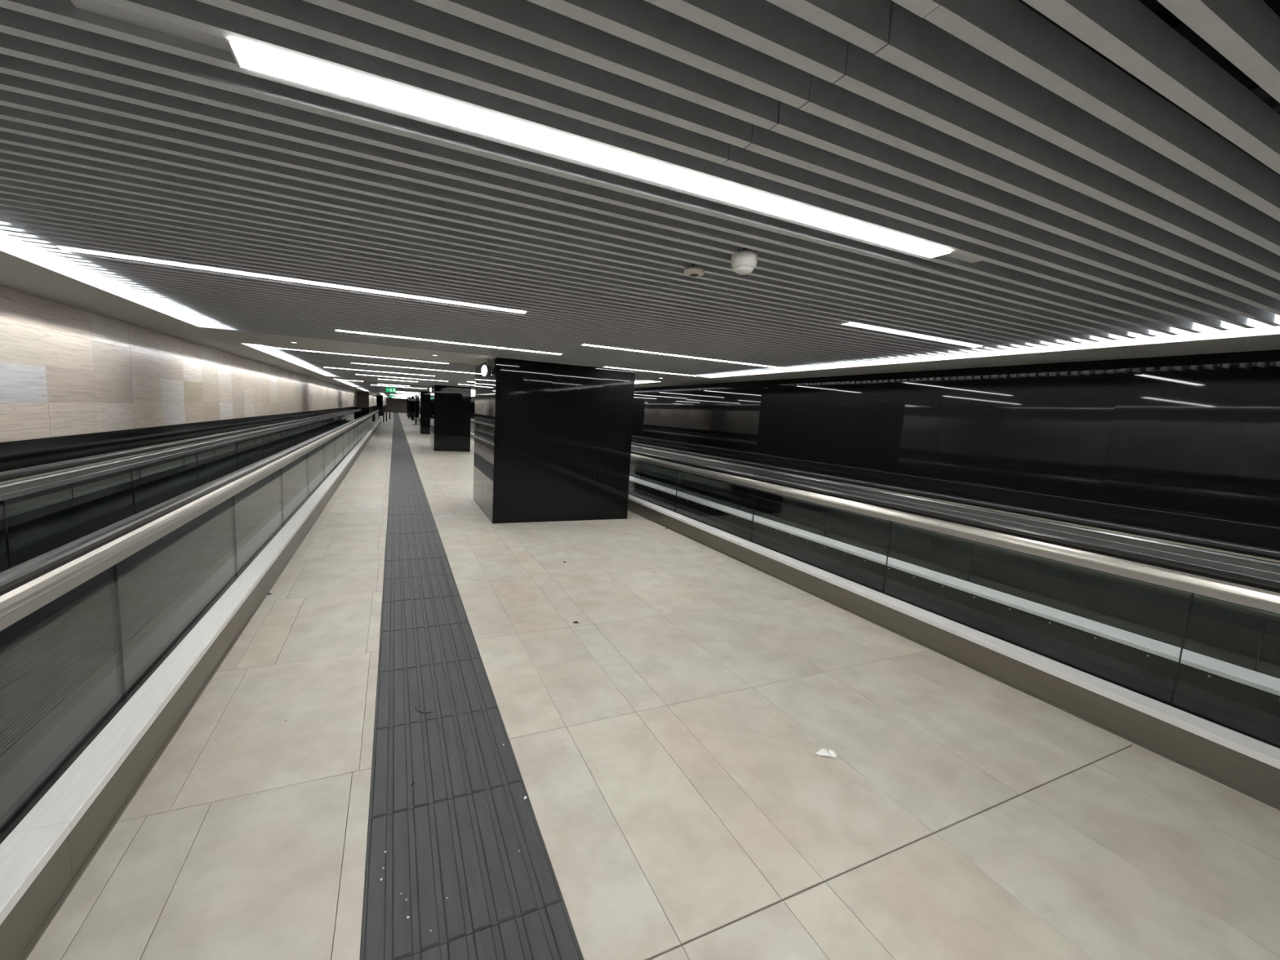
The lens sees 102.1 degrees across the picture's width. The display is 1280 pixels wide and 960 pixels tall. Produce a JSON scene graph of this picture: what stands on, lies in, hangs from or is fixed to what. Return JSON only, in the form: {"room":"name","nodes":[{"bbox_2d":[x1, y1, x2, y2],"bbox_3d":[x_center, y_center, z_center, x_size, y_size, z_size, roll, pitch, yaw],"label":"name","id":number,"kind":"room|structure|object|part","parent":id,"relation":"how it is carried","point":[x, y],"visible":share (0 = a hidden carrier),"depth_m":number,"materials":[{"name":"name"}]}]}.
{"room":"transit interior","nodes":[
{"label":"transit interior","id":0,"kind":"room"},
{"bbox_2d":[0,284,386,442],"bbox_3d":[-20.275,-5.835,38.093,1.580,3.200,103.000,0,8,-25],"label":"wall","id":1,"kind":"structure","parent":0,"point":[65,370],"depth_m":5.28,"materials":[{"name":"stone"}]},
{"bbox_2d":[0,404,386,572],"bbox_3d":[-20.241,-4.820,38.261,1.405,1.150,103.000,0,8,-25],"label":"moving walkway","id":2,"kind":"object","parent":1,"relation":"attached to","point":[40,522],"depth_m":5.18,"materials":[{"name":"black rubber"}]},
{"bbox_2d":[386,397,405,413],"bbox_3d":[-39.179,-12.758,85.720,8.250,3.200,0.200,0,8,-25],"label":"wall","id":3,"kind":"structure","parent":0,"point":[390,402],"depth_m":85.06,"materials":[{"name":"grey paint"}]},
{"bbox_2d":[395,400,400,412],"bbox_3d":[-39.878,-12.121,85.339,0.900,1.950,0.060,0,8,-25],"label":"door","id":4,"kind":"structure","parent":3,"relation":"in","point":[397,403],"depth_m":85.31,"materials":[{"name":"grey metal"}]},
{"bbox_2d":[405,397,431,417],"bbox_3d":[-27.835,-9.271,66.382,3.930,2.280,11.000,0,8,-25],"label":"wall","id":5,"kind":"structure","parent":0,"point":[406,398],"depth_m":61.04,"materials":[{"name":"black stone"}]},
{"bbox_2d":[0,0,1279,399],"bbox_3d":[-17.197,-6.965,39.384,8.250,0.921,103.400,0,8,-25],"label":"ceiling","id":6,"kind":"structure","parent":0,"point":[1110,169],"depth_m":1.54,"materials":[{"name":"paint"}]},
{"bbox_2d":[55,245,527,313],"bbox_3d":[-1.872,-1.206,3.129,2.420,0.064,0.066,0,8,-25],"label":"linear light","id":7,"kind":"object","parent":6,"relation":"attached to","point":[60,247],"visible":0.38,"depth_m":3.00,"materials":[{"name":"white paint"}]},
{"bbox_2d":[273,347,324,352],"bbox_3d":[-4.970,-1.927,7.554,0.637,0.064,0.104,0,8,-25],"label":"linear light","id":8,"kind":"object","parent":6,"relation":"attached to","point":[273,348],"depth_m":7.58,"materials":[{"name":"white paint"}]},
{"bbox_2d":[328,367,434,376],"bbox_3d":[-5.923,-2.510,11.867,2.330,0.064,0.066,0,8,-25],"label":"linear light","id":9,"kind":"object","parent":6,"relation":"attached to","point":[328,367],"visible":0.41,"depth_m":11.84,"materials":[{"name":"white paint"}]},
{"bbox_2d":[386,387,395,392],"bbox_3d":[-10.280,-3.758,21.364,0.374,0.274,0.063,0,8,-25],"label":"exit sign","id":10,"kind":"object","parent":6,"relation":"hanging from","point":[388,389],"visible":1,"depth_m":21.35,"materials":[{"name":"plastic"}]},
{"bbox_2d":[351,362,475,373],"bbox_3d":[-4.314,-2.194,10.050,2.320,0.064,0.066,0,8,-25],"label":"linear light","id":11,"kind":"object","parent":6,"relation":"attached to","point":[351,362],"visible":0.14,"depth_m":9.97,"materials":[{"name":"white paint"}]},
{"bbox_2d":[400,359,448,364],"bbox_3d":[-3.439,-1.926,8.275,0.711,0.064,0.113,0,8,-25],"label":"linear light","id":12,"kind":"object","parent":6,"relation":"attached to","point":[400,359],"depth_m":8.29,"materials":[{"name":"white paint"}]},
{"bbox_2d":[334,329,561,355],"bbox_3d":[-1.986,-1.521,5.654,2.380,0.064,0.066,0,8,-25],"label":"linear light","id":13,"kind":"object","parent":6,"relation":"attached to","point":[335,330],"visible":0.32,"depth_m":5.58,"materials":[{"name":"white paint"}]},
{"bbox_2d":[481,358,491,377],"bbox_3d":[-2.144,-1.572,7.258,0.166,0.251,0.108,9,9,39],"label":"clock","id":14,"kind":"object","parent":6,"relation":"hanging from","point":[486,370],"visible":1,"depth_m":7.22,"materials":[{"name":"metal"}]},
{"bbox_2d":[70,0,981,262],"bbox_3d":[0.167,-0.889,1.508,2.675,0.064,0.083,0,8,-25],"label":"linear light","id":15,"kind":"object","parent":6,"relation":"attached to","point":[246,56],"visible":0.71,"depth_m":1.25,"materials":[{"name":"white paint"}]},
{"bbox_2d":[229,40,951,257],"bbox_3d":[0.166,-0.870,1.510,2.175,0.023,0.082,0,8,-25],"label":"diffuser","id":16,"kind":"object","parent":15,"relation":"attached to","point":[246,56],"depth_m":1.30,"materials":[{"name":"white plastic"}]},
{"bbox_2d":[603,366,697,376],"bbox_3d":[0.178,-1.653,7.756,1.590,0.064,0.061,0,8,-25],"label":"linear light","id":17,"kind":"object","parent":6,"relation":"attached to","point":[603,366],"visible":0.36,"depth_m":7.75,"materials":[{"name":"white paint"}]},
{"bbox_2d":[581,343,782,368],"bbox_3d":[0.559,-1.377,5.679,2.560,0.064,0.066,0,8,-25],"label":"linear light","id":18,"kind":"object","parent":6,"relation":"attached to","point":[581,344],"visible":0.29,"depth_m":5.60,"materials":[{"name":"white paint"}]},
{"bbox_2d":[684,262,705,276],"bbox_3d":[0.250,-0.994,2.349,0.098,0.131,0.098,0,8,-25],"label":"sensor","id":19,"kind":"object","parent":6,"relation":"attached to","point":[692,271],"visible":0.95,"depth_m":2.33,"materials":[{"name":"beige plastic"}]},
{"bbox_2d":[730,247,757,275],"bbox_3d":[0.430,-0.912,2.134,0.108,0.122,0.108,0,8,-25],"label":"smoke detector","id":20,"kind":"object","parent":6,"relation":"attached to","point":[744,260],"visible":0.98,"depth_m":2.10,"materials":[{"name":"white plastic"}]},
{"bbox_2d":[840,320,982,347],"bbox_3d":[1.962,-1.049,3.657,1.440,0.064,0.066,0,8,-25],"label":"linear light","id":21,"kind":"object","parent":6,"relation":"attached to","point":[842,322],"visible":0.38,"depth_m":3.61,"materials":[{"name":"white paint"}]},
{"bbox_2d":[0,412,1279,959],"bbox_3d":[-17.359,-4.151,39.729,8.250,0.200,103.400,0,8,-25],"label":"floor","id":22,"kind":"structure","parent":0,"point":[664,740],"depth_m":2.30,"materials":[{"name":"tile"}]},
{"bbox_2d":[0,408,381,959],"bbox_3d":[-10.306,-1.651,17.649,1.635,1.010,50.600,0,8,-25],"label":"walkway","id":23,"kind":"object","parent":22,"relation":"on","point":[83,620],"visible":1,"depth_m":2.77,"materials":[{"name":"metal"}]},
{"bbox_3d":[-1.228,1.308,0.256,0.134,0.036,3.048,0,8,-25],"label":"deck panel","id":24,"kind":"part","parent":23,"relation":"part of","materials":[{"name":"metal"}]},
{"bbox_3d":[-1.185,1.417,0.292,0.014,0.184,3.048,0,8,-25],"label":"skirt panel","id":25,"kind":"part","parent":23,"relation":"part of","materials":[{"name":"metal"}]},
{"bbox_3d":[-2.523,0.899,2.986,0.134,0.036,3.048,0,8,-25],"label":"deck panel","id":26,"kind":"part","parent":23,"relation":"part of","materials":[{"name":"metal"}]},
{"bbox_3d":[-2.481,1.008,3.023,0.014,0.184,3.048,0,8,-25],"label":"skirt panel","id":27,"kind":"part","parent":23,"relation":"part of","materials":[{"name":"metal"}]},
{"bbox_3d":[-10.783,-2.127,17.351,0.070,0.039,48.800,0,8,-25],"label":"handrail","id":28,"kind":"part","parent":23,"relation":"part of","materials":[{"name":"rubber"}]},
{"bbox_3d":[-9.690,-2.127,17.869,0.070,0.039,48.800,0,8,-25],"label":"handrail","id":29,"kind":"part","parent":23,"relation":"part of","materials":[{"name":"rubber"}]},
{"bbox_3d":[-3.819,0.490,5.717,0.134,0.036,3.048,0,8,-25],"label":"deck panel","id":30,"kind":"part","parent":23,"relation":"part of","materials":[{"name":"metal"}]},
{"bbox_3d":[-3.776,0.599,5.754,0.014,0.184,3.048,0,8,-25],"label":"skirt panel","id":31,"kind":"part","parent":23,"relation":"part of","materials":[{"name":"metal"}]},
{"bbox_3d":[-10.047,-1.440,15.801,0.012,0.670,1.842,0,8,-25],"label":"glass pane","id":32,"kind":"part","parent":23,"relation":"part of","materials":[{"name":"glass"}]},
{"bbox_3d":[-5.036,-0.203,8.060,0.012,0.670,1.842,0,8,-25],"label":"glass pane","id":33,"kind":"part","parent":23,"relation":"part of","materials":[{"name":"glass"}]},
{"bbox_3d":[-10.831,-1.688,17.453,0.012,0.670,1.842,0,8,-25],"label":"glass pane","id":34,"kind":"part","parent":23,"relation":"part of","materials":[{"name":"glass"}]},
{"bbox_3d":[-5.114,0.081,8.448,0.134,0.036,3.048,0,8,-25],"label":"deck panel","id":35,"kind":"part","parent":23,"relation":"part of","materials":[{"name":"metal"}]},
{"bbox_3d":[-11.615,-1.935,19.104,0.012,0.670,1.842,0,8,-25],"label":"glass pane","id":36,"kind":"part","parent":23,"relation":"part of","materials":[{"name":"glass"}]},
{"bbox_3d":[-5.072,0.190,8.484,0.014,0.184,3.048,0,8,-25],"label":"skirt panel","id":37,"kind":"part","parent":23,"relation":"part of","materials":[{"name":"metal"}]},
{"bbox_3d":[-5.819,-0.451,9.712,0.012,0.670,1.842,0,8,-25],"label":"glass pane","id":38,"kind":"part","parent":23,"relation":"part of","materials":[{"name":"glass"}]},
{"bbox_3d":[-12.398,-2.183,20.756,0.012,0.670,1.842,0,8,-25],"label":"glass pane","id":39,"kind":"part","parent":23,"relation":"part of","materials":[{"name":"glass"}]},
{"bbox_3d":[-13.182,-2.431,22.408,0.012,0.670,1.842,0,8,-25],"label":"glass pane","id":40,"kind":"part","parent":23,"relation":"part of","materials":[{"name":"glass"}]},
{"bbox_3d":[-13.966,-2.678,24.060,0.012,0.670,1.842,0,8,-25],"label":"glass pane","id":41,"kind":"part","parent":23,"relation":"part of","materials":[{"name":"glass"}]},
{"bbox_3d":[-6.603,-0.698,11.364,0.012,0.670,1.842,0,8,-25],"label":"glass pane","id":42,"kind":"part","parent":23,"relation":"part of","materials":[{"name":"glass"}]},
{"bbox_3d":[-6.410,-0.328,11.178,0.134,0.036,3.048,0,8,-25],"label":"deck panel","id":43,"kind":"part","parent":23,"relation":"part of","materials":[{"name":"metal"}]},
{"bbox_3d":[-14.749,-2.926,25.712,0.012,0.670,1.842,0,8,-25],"label":"glass pane","id":44,"kind":"part","parent":23,"relation":"part of","materials":[{"name":"glass"}]},
{"bbox_3d":[-6.367,-0.219,11.215,0.014,0.184,3.048,0,8,-25],"label":"skirt panel","id":45,"kind":"part","parent":23,"relation":"part of","materials":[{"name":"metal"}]},
{"bbox_3d":[-15.533,-3.173,27.364,0.012,0.670,1.842,0,8,-25],"label":"glass pane","id":46,"kind":"part","parent":23,"relation":"part of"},
{"bbox_3d":[-7.387,-0.946,13.016,0.012,0.670,1.842,0,8,-25],"label":"glass pane","id":47,"kind":"part","parent":23,"relation":"part of","materials":[{"name":"glass"}]},
{"bbox_3d":[-16.317,-3.421,29.015,0.012,0.670,1.842,0,8,-25],"label":"glass pane","id":48,"kind":"part","parent":23,"relation":"part of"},
{"bbox_3d":[-8.170,-1.193,14.668,0.012,0.670,1.842,0,8,-25],"label":"glass pane","id":49,"kind":"part","parent":23,"relation":"part of","materials":[{"name":"glass"}]},
{"bbox_3d":[-7.705,-0.738,13.909,0.134,0.036,3.048,0,8,-25],"label":"deck panel","id":50,"kind":"part","parent":23,"relation":"part of","materials":[{"name":"metal"}]},
{"bbox_3d":[-7.663,-0.628,13.946,0.014,0.184,3.048,0,8,-25],"label":"skirt panel","id":51,"kind":"part","parent":23,"relation":"part of","materials":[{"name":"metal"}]},
{"bbox_3d":[-8.954,-1.441,16.319,0.012,0.670,1.842,0,8,-25],"label":"glass pane","id":52,"kind":"part","parent":23,"relation":"part of","materials":[{"name":"glass"}]},
{"bbox_3d":[-9.738,-1.688,17.971,0.012,0.670,1.842,0,8,-25],"label":"glass pane","id":53,"kind":"part","parent":23,"relation":"part of","materials":[{"name":"glass"}]},
{"bbox_3d":[-9.001,-1.147,16.640,0.134,0.036,3.048,0,8,-25],"label":"deck panel","id":54,"kind":"part","parent":23,"relation":"part of","materials":[{"name":"metal"}]},
{"bbox_3d":[-8.959,-1.038,16.676,0.014,0.184,3.048,0,8,-25],"label":"skirt panel","id":55,"kind":"part","parent":23,"relation":"part of","materials":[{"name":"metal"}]},
{"bbox_3d":[-10.521,-1.936,19.623,0.012,0.670,1.842,0,8,-25],"label":"glass pane","id":56,"kind":"part","parent":23,"relation":"part of","materials":[{"name":"glass"}]},
{"bbox_3d":[-10.296,-1.556,19.371,0.134,0.036,3.048,0,8,-25],"label":"deck panel","id":57,"kind":"part","parent":23,"relation":"part of","materials":[{"name":"metal"}]},
{"bbox_3d":[-11.305,-2.183,21.275,0.012,0.670,1.842,0,8,-25],"label":"glass pane","id":58,"kind":"part","parent":23,"relation":"part of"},
{"bbox_3d":[-12.089,-2.431,22.927,0.012,0.670,1.842,0,8,-25],"label":"glass pane","id":59,"kind":"part","parent":23,"relation":"part of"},
{"bbox_3d":[-12.873,-2.678,24.578,0.012,0.670,1.842,0,8,-25],"label":"glass pane","id":60,"kind":"part","parent":23,"relation":"part of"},
{"bbox_3d":[-13.656,-2.926,26.230,0.012,0.670,1.842,0,8,-25],"label":"glass pane","id":61,"kind":"part","parent":23,"relation":"part of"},
{"bbox_2d":[382,409,385,422],"bbox_3d":[-20.078,-4.989,40.547,0.180,0.950,0.180,0,8,-25],"label":"bollard","id":62,"kind":"object","parent":22,"relation":"on","point":[383,410],"visible":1,"depth_m":40.50,"materials":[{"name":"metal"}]},
{"bbox_2d":[408,396,409,418],"bbox_3d":[-24.524,-7.673,54.900,0.132,2.279,0.800,0,8,-25],"label":"pillar","id":63,"kind":"structure","parent":22,"relation":"on","point":[408,397],"depth_m":54.55,"materials":[{"name":"black stone"}]},
{"bbox_2d":[411,395,413,420],"bbox_3d":[-22.137,-6.983,50.383,0.232,2.279,1.100,0,8,-25],"label":"pillar","id":64,"kind":"structure","parent":22,"relation":"on","point":[412,397],"depth_m":49.89,"materials":[{"name":"black stone"}]},
{"bbox_2d":[414,395,417,424],"bbox_3d":[-17.261,-5.413,39.865,0.106,2.279,0.499,0,8,-25],"label":"pillar","id":65,"kind":"structure","parent":22,"relation":"on","point":[415,400],"depth_m":39.69,"materials":[{"name":"black stone"}]},
{"bbox_3d":[-17.304,-5.415,39.857,0.020,2.277,0.477,0,8,-25],"label":"stone panel","id":66,"kind":"part","parent":65,"relation":"part of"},
{"bbox_3d":[-17.159,-5.381,39.651,0.103,2.277,0.020,0,8,-25],"label":"stone panel","id":67,"kind":"part","parent":65,"relation":"part of","materials":[{"name":"black stone"}]},
{"bbox_2d":[418,391,430,434],"bbox_3d":[-11.976,-3.749,28.771,0.497,2.279,1.900,0,8,-25],"label":"pillar","id":68,"kind":"structure","parent":22,"relation":"on","point":[424,397],"depth_m":27.94,"materials":[{"name":"black stone"}]},
{"bbox_3d":[-12.401,-3.660,29.114,0.020,1.968,0.948,0,8,-25],"label":"stone panel","id":69,"kind":"part","parent":68,"relation":"part of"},
{"bbox_3d":[-12.002,-3.534,28.273,0.020,1.968,0.927,0,8,-25],"label":"stone panel","id":70,"kind":"part","parent":68,"relation":"part of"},
{"bbox_3d":[-11.520,-4.600,27.811,0.493,0.307,0.020,0,8,-25],"label":"stone panel","id":71,"kind":"part","parent":68,"relation":"part of","materials":[{"name":"black stone"}]},
{"bbox_2d":[430,385,471,451],"bbox_3d":[-7.017,-2.281,19.113,1.218,2.279,2.000,0,8,-25],"label":"pillar","id":72,"kind":"structure","parent":22,"relation":"on","point":[451,406],"depth_m":18.23,"materials":[{"name":"black stone"}]},
{"bbox_3d":[-7.779,-2.195,19.325,0.020,1.968,0.998,0,8,-25],"label":"stone panel","id":73,"kind":"part","parent":72,"relation":"part of","materials":[{"name":"black stone"}]},
{"bbox_3d":[-7.359,-2.062,18.439,0.020,1.968,0.977,0,8,-25],"label":"stone panel","id":74,"kind":"part","parent":72,"relation":"part of","materials":[{"name":"black stone"}]},
{"bbox_3d":[-6.812,-3.124,17.980,0.613,0.307,0.020,0,8,-25],"label":"stone panel","id":75,"kind":"part","parent":72,"relation":"part of","materials":[{"name":"black stone"}]},
{"bbox_3d":[-6.877,-1.995,18.118,0.613,1.968,0.020,0,8,-25],"label":"stone panel","id":76,"kind":"part","parent":72,"relation":"part of","materials":[{"name":"black stone"}]},
{"bbox_3d":[-6.328,-1.995,18.378,0.598,1.968,0.020,0,8,-25],"label":"stone panel","id":77,"kind":"part","parent":72,"relation":"part of","materials":[{"name":"black stone"}]},
{"bbox_3d":[-6.263,-3.124,18.240,0.598,0.307,0.020,0,8,-25],"label":"stone panel","id":78,"kind":"part","parent":72,"relation":"part of","materials":[{"name":"black stone"}]},
{"bbox_2d":[360,412,583,959],"bbox_3d":[-18.931,-4.426,40.388,0.595,0.014,93.910,0,8,-25],"label":"tactile paving","id":79,"kind":"object","parent":22,"relation":"on","point":[457,833],"visible":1,"depth_m":2.12,"materials":[{"name":"rubber"}]},
{"bbox_2d":[473,357,635,523],"bbox_3d":[-1.487,-0.652,8.421,2.062,2.279,1.982,0,8,-25],"label":"pillar","id":80,"kind":"structure","parent":22,"relation":"on","point":[553,441],"depth_m":7.52,"materials":[{"name":"black stone"}]},
{"bbox_3d":[-2.655,-0.064,8.504,0.020,0.958,0.998,0,8,-25],"label":"stone panel","id":81,"kind":"part","parent":80,"relation":"part of","materials":[{"name":"black stone"}]},
{"bbox_3d":[-2.599,-1.040,8.384,0.020,1.008,0.998,0,8,-25],"label":"stone panel","id":82,"kind":"part","parent":80,"relation":"part of","materials":[{"name":"black stone"}]},
{"bbox_3d":[-2.561,-1.694,8.304,0.020,0.307,0.998,0,8,-25],"label":"stone panel","id":83,"kind":"part","parent":80,"relation":"part of","materials":[{"name":"black stone"}]},
{"bbox_3d":[-2.239,0.067,7.626,0.020,0.958,0.959,0,8,-25],"label":"stone panel","id":84,"kind":"part","parent":80,"relation":"part of","materials":[{"name":"black stone"}]},
{"bbox_3d":[-2.182,-0.909,7.506,0.020,1.008,0.959,0,8,-25],"label":"stone panel","id":85,"kind":"part","parent":80,"relation":"part of","materials":[{"name":"black stone"}]},
{"bbox_3d":[-2.144,-1.562,7.426,0.020,0.307,0.959,0,8,-25],"label":"stone panel","id":86,"kind":"part","parent":80,"relation":"part of","materials":[{"name":"black stone"}]},
{"bbox_3d":[-1.689,0.133,7.348,0.772,0.958,0.020,0,8,-25],"label":"stone panel","id":87,"kind":"part","parent":80,"relation":"part of","materials":[{"name":"black stone"}]},
{"bbox_3d":[-1.633,-0.843,7.228,0.772,1.008,0.020,0,8,-25],"label":"stone panel","id":88,"kind":"part","parent":80,"relation":"part of","materials":[{"name":"black stone"}]},
{"bbox_3d":[-1.595,-1.496,7.148,0.772,0.307,0.020,0,8,-25],"label":"stone panel","id":89,"kind":"part","parent":80,"relation":"part of","materials":[{"name":"black stone"}]},
{"bbox_3d":[-0.983,0.133,7.683,0.788,0.958,0.020,0,8,-25],"label":"stone panel","id":90,"kind":"part","parent":80,"relation":"part of","materials":[{"name":"black stone"}]},
{"bbox_3d":[-0.926,-0.843,7.563,0.788,1.008,0.020,0,8,-25],"label":"stone panel","id":91,"kind":"part","parent":80,"relation":"part of","materials":[{"name":"black stone"}]},
{"bbox_3d":[-0.888,-1.497,7.483,0.788,0.307,0.020,0,8,-25],"label":"stone panel","id":92,"kind":"part","parent":80,"relation":"part of","materials":[{"name":"black stone"}]},
{"bbox_3d":[-0.402,0.133,7.958,0.494,0.958,0.020,0,8,-25],"label":"stone panel","id":93,"kind":"part","parent":80,"relation":"part of","materials":[{"name":"black stone"}]},
{"bbox_3d":[-0.345,-0.843,7.839,0.494,1.008,0.020,0,8,-25],"label":"stone panel","id":94,"kind":"part","parent":80,"relation":"part of","materials":[{"name":"black stone"}]},
{"bbox_3d":[-0.307,-1.497,7.759,0.494,0.307,0.020,0,8,-25],"label":"stone panel","id":95,"kind":"part","parent":80,"relation":"part of","materials":[{"name":"black stone"}]},
{"bbox_2d":[814,748,837,757],"bbox_3d":[0.917,1.345,2.551,0.108,0.016,0.053,3,7,-4],"label":"paper scrap","id":96,"kind":"object","parent":22,"relation":"on","point":[824,752],"visible":1,"depth_m":2.55,"materials":[{"name":"white paper"}]},
{"bbox_2d":[470,417,1279,810],"bbox_3d":[-2.214,-0.861,15.016,1.636,1.010,38.800,0,8,-25],"label":"walkway","id":97,"kind":"object","parent":22,"relation":"on","point":[1213,712],"visible":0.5,"depth_m":3.76,"materials":[{"name":"metal"}]},
{"bbox_3d":[0.313,0.583,7.822,0.014,0.184,3.082,0,8,-25],"label":"skirt panel","id":98,"kind":"part","parent":97,"relation":"part of","materials":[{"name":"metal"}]},
{"bbox_3d":[0.376,0.474,7.835,0.152,0.036,3.082,0,8,-25],"label":"deck panel","id":99,"kind":"part","parent":97,"relation":"part of","materials":[{"name":"metal"}]},
{"bbox_3d":[1.623,0.996,5.061,0.014,0.184,3.082,0,8,-25],"label":"skirt panel","id":100,"kind":"part","parent":97,"relation":"part of","materials":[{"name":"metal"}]},
{"bbox_3d":[1.686,0.887,5.075,0.152,0.036,3.082,0,8,-25],"label":"deck panel","id":101,"kind":"part","parent":97,"relation":"part of","materials":[{"name":"metal"}]},
{"bbox_3d":[-2.759,-1.337,14.686,0.070,0.039,37.000,0,8,-25],"label":"handrail","id":102,"kind":"part","parent":97,"relation":"part of","materials":[{"name":"rubber"}]},
{"bbox_3d":[-1.718,-1.337,15.180,0.070,0.039,37.000,0,8,-25],"label":"handrail","id":103,"kind":"part","parent":97,"relation":"part of","materials":[{"name":"rubber"}]},
{"bbox_3d":[2.932,1.410,2.300,0.014,0.184,3.082,0,8,-25],"label":"skirt panel","id":104,"kind":"part","parent":97,"relation":"part of","materials":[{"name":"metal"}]},
{"bbox_3d":[2.995,1.301,2.314,0.152,0.036,3.082,0,8,-25],"label":"deck panel","id":105,"kind":"part","parent":97,"relation":"part of","materials":[{"name":"metal"}]},
{"bbox_2d":[471,329,1279,527],"bbox_3d":[-13.627,-5.837,41.247,0.203,3.200,103.000,0,8,-25],"label":"wall","id":106,"kind":"structure","parent":0,"point":[1195,434],"depth_m":4.64,"materials":[{"name":"black stone"}]},
{"bbox_3d":[-12.820,-5.654,39.334,0.016,1.162,1.478,0,8,-25],"label":"stone panel","id":107,"kind":"part","parent":106,"relation":"part of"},
{"bbox_3d":[-12.192,-5.455,38.009,0.016,1.162,1.478,0,8,-25],"label":"stone panel","id":108,"kind":"part","parent":106,"relation":"part of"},
{"bbox_3d":[-0.248,-1.684,12.832,0.016,1.162,1.478,0,8,-25],"label":"stone panel","id":109,"kind":"part","parent":106,"relation":"part of","materials":[{"name":"black stone"}]},
{"bbox_3d":[0.382,-1.485,11.508,0.016,1.162,1.478,0,8,-25],"label":"stone panel","id":110,"kind":"part","parent":106,"relation":"part of","materials":[{"name":"black stone"}]},
{"bbox_3d":[1.011,-1.286,10.184,0.016,1.162,1.478,0,8,-25],"label":"stone panel","id":111,"kind":"part","parent":106,"relation":"part of","materials":[{"name":"black stone"}]},
{"bbox_3d":[1.640,-1.088,8.857,0.016,1.162,1.478,0,8,-25],"label":"stone panel","id":112,"kind":"part","parent":106,"relation":"part of","materials":[{"name":"black stone"}]},
{"bbox_3d":[2.267,-0.889,7.533,0.016,1.162,1.478,0,8,-25],"label":"stone panel","id":113,"kind":"part","parent":106,"relation":"part of","materials":[{"name":"black stone"}]},
{"bbox_2d":[470,413,1279,665],"bbox_3d":[-13.775,-4.804,41.332,0.034,1.116,103.000,0,8,-25],"label":"moving walkway","id":114,"kind":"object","parent":106,"relation":"attached to","point":[1239,630],"depth_m":4.65,"materials":[{"name":"black metal"}]},
{"bbox_3d":[2.897,-0.692,6.207,0.016,1.162,1.478,0,8,-25],"label":"stone panel","id":115,"kind":"part","parent":106,"relation":"part of","materials":[{"name":"black stone"}]},
{"bbox_3d":[3.526,-0.493,4.882,0.016,1.162,1.478,0,8,-25],"label":"stone panel","id":116,"kind":"part","parent":106,"relation":"part of","materials":[{"name":"black stone"}]},
{"bbox_3d":[4.154,-0.293,3.558,0.016,1.162,1.478,0,8,-25],"label":"stone panel","id":117,"kind":"part","parent":106,"relation":"part of","materials":[{"name":"black stone"}]}
]}

